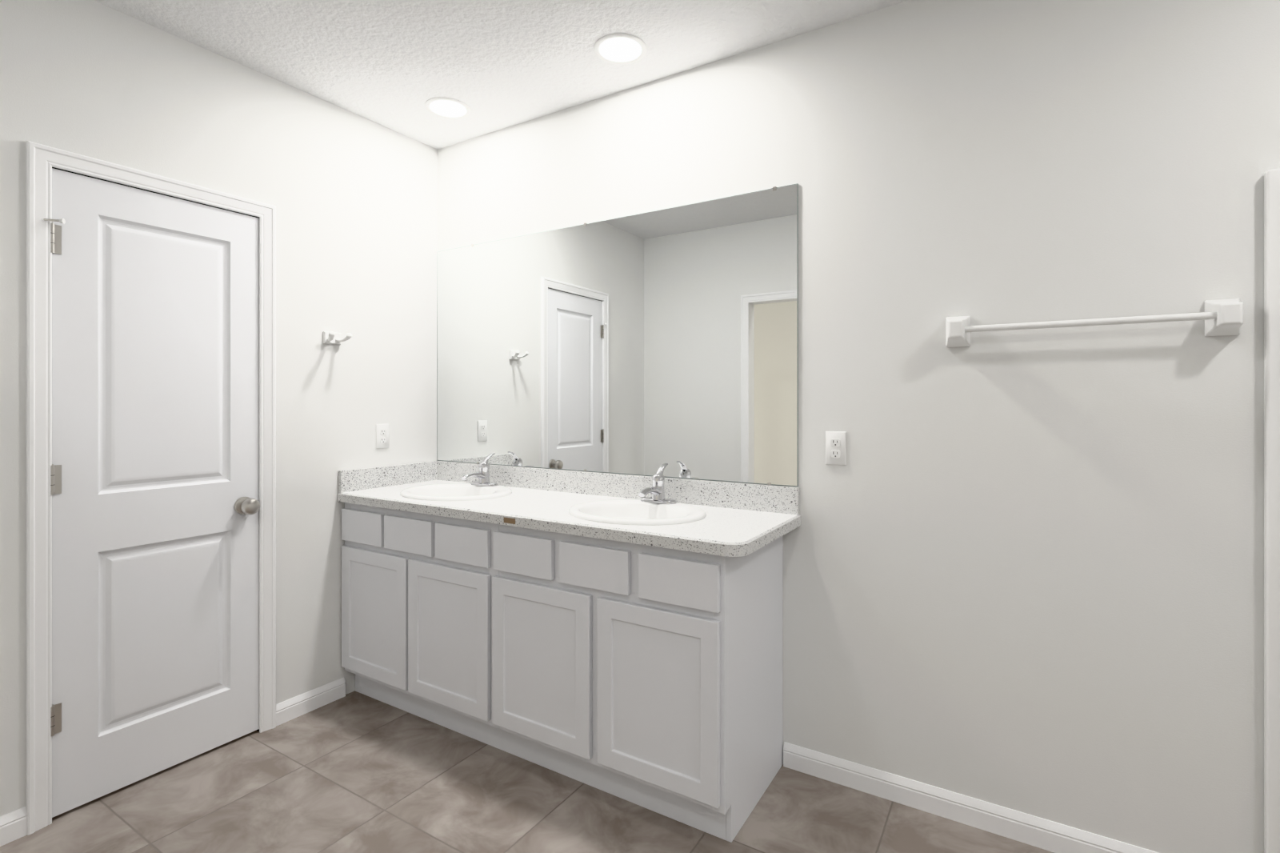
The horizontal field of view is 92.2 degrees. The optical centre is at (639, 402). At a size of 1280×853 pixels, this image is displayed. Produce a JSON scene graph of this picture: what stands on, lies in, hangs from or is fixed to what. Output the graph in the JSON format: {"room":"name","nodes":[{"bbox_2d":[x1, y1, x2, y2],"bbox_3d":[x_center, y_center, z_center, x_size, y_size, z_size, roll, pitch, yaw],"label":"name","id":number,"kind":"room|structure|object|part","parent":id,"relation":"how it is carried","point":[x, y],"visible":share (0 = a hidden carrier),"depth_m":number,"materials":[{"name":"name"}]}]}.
{"room":"bathroom","nodes":[
{"label":"bathroom","id":0,"kind":"room"},
{"bbox_2d":[0,0,437,815],"bbox_3d":[-2.082,-0.002,1.584,0.100,2.603,3.800,0,0,32],"label":"wall","id":1,"kind":"structure","parent":0,"point":[354,197],"depth_m":2.53,"materials":[{"name":"white paint"}]},
{"bbox_2d":[25,140,275,835],"bbox_3d":[-1.655,0.256,2.165,0.018,2.087,0.727,0,0,32],"label":"trim","id":2,"kind":"structure","parent":1,"relation":"attached to","point":[40,158],"depth_m":1.90,"materials":[{"name":"white wood"}]},
{"bbox_2d":[42,168,259,817],"bbox_3d":[-1.654,0.281,2.151,0.110,2.015,0.643,0,0,32],"label":"door","id":3,"kind":"structure","parent":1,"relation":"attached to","point":[154,468],"depth_m":2.13,"materials":[{"name":"white wood"}]},
{"bbox_3d":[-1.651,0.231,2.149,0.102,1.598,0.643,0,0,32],"label":"door knob","id":4,"kind":"part","parent":3,"relation":"part of","materials":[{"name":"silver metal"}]},
{"bbox_2d":[0,676,345,846],"bbox_3d":[-1.714,1.259,2.074,0.012,0.082,1.548,0,0,32],"label":"baseboard","id":5,"kind":"structure","parent":1,"relation":"attached to","point":[14,824],"depth_m":2.53,"materials":[{"name":"white paint"}]},
{"bbox_2d":[322,331,352,344],"bbox_3d":[-1.310,-0.280,2.665,0.079,0.052,0.106,0,0,32],"label":"robe hook","id":6,"kind":"object","parent":1,"relation":"attached to","point":[331,337],"visible":1,"depth_m":2.67,"materials":[{"name":"white plastic"}]},
{"bbox_2d":[376,423,389,448],"bbox_3d":[-1.208,0.158,2.898,0.007,0.115,0.070,0,0,32],"label":"outlet","id":7,"kind":"object","parent":1,"relation":"attached to","point":[382,430],"visible":1,"depth_m":2.89,"materials":[{"name":"white plastic"}]},
{"bbox_2d":[94,0,907,149],"bbox_3d":[-0.269,-1.333,0.525,4.700,0.060,4.100,0,0,32],"label":"ceiling","id":8,"kind":"structure","parent":0,"point":[513,62],"depth_m":2.22,"materials":[{"name":"white paint"}]},
{"bbox_2d":[424,96,471,119],"bbox_3d":[-0.849,-1.300,2.727,0.196,0.006,0.196,0,0,32],"label":"recessed light","id":9,"kind":"object","parent":8,"relation":"in","point":[441,106],"visible":1,"depth_m":2.71,"materials":[{"name":"white plastic"}]},
{"bbox_2d":[593,32,647,63],"bbox_3d":[-0.073,-1.300,2.272,0.196,0.006,0.196,0,0,32],"label":"recessed light","id":10,"kind":"object","parent":8,"relation":"in","point":[618,48],"visible":1,"depth_m":2.26,"materials":[{"name":"white plastic"}]},
{"bbox_2d":[0,690,1054,852],"bbox_3d":[-0.269,1.330,0.525,4.700,0.060,4.100,0,0,32],"label":"floor","id":11,"kind":"structure","parent":0,"point":[356,772],"depth_m":1.96,"materials":[{"name":"tile"}]},
{"bbox_2d":[337,452,800,842],"bbox_3d":[-0.380,0.768,2.443,1.893,1.064,0.547,0,0,32],"label":"vanity cabinet","id":12,"kind":"object","parent":11,"relation":"on","point":[619,635],"visible":1,"depth_m":2.12,"materials":[{"name":"white paint"}]},
{"bbox_2d":[337,460,800,556],"bbox_3d":[-0.380,0.367,2.443,1.893,0.134,0.547,0,0,32],"label":"countertop","id":13,"kind":"structure","parent":12,"relation":"on","point":[740,519],"depth_m":2.34,"materials":[{"name":"white stone"}]},
{"bbox_2d":[400,452,511,500],"bbox_3d":[-0.797,0.383,2.697,0.510,0.293,0.444,0,0,32],"label":"sink","id":14,"kind":"object","parent":13,"relation":"in","point":[482,490],"depth_m":2.79,"materials":[{"name":"white ceramic"}]},
{"bbox_2d":[568,463,705,525],"bbox_3d":[-0.010,0.383,2.212,0.510,0.293,0.444,0,0,32],"label":"sink","id":15,"kind":"object","parent":13,"relation":"in","point":[657,510],"depth_m":2.30,"materials":[{"name":"white ceramic"}]},
{"bbox_2d":[437,0,1279,852],"bbox_3d":[0.771,-0.002,2.116,4.400,2.603,0.100,0,0,32],"label":"wall","id":16,"kind":"structure","parent":0,"point":[1030,580],"depth_m":1.85,"materials":[{"name":"white paint"}]},
{"bbox_2d":[436,183,798,486],"bbox_3d":[-0.241,-0.240,2.676,1.881,1.077,0.007,0,0,32],"label":"mirror","id":17,"kind":"object","parent":16,"relation":"attached to","point":[637,344],"visible":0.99,"depth_m":2.54,"materials":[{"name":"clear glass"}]},
{"bbox_2d":[825,431,846,465],"bbox_3d":[0.671,0.157,2.114,0.070,0.115,0.007,0,0,32],"label":"outlet","id":18,"kind":"object","parent":16,"relation":"attached to","point":[835,441],"visible":1,"depth_m":2.11,"materials":[{"name":"white plastic"}]},
{"bbox_2d":[783,741,1158,852],"bbox_3d":[1.044,1.259,1.882,1.243,0.082,0.012,0,0,32],"label":"baseboard","id":19,"kind":"structure","parent":16,"relation":"attached to","point":[1044,834],"depth_m":1.92,"materials":[{"name":"white paint"}]},
{"bbox_2d":[945,298,1243,347],"bbox_3d":[1.227,-0.220,1.722,0.678,0.094,0.090,0,0,32],"label":"towel rail","id":20,"kind":"object","parent":16,"relation":"attached to","point":[1222,317],"visible":1,"depth_m":1.64,"materials":[{"name":"white plastic"}]},
{"bbox_2d":[1264,168,1279,852],"bbox_3d":[2.043,0.360,1.248,1.120,1.880,0.040,0,0,32],"label":"shower door frame","id":21,"kind":"structure","parent":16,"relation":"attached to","point":[1271,177],"depth_m":1.53,"materials":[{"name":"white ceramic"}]}
]}

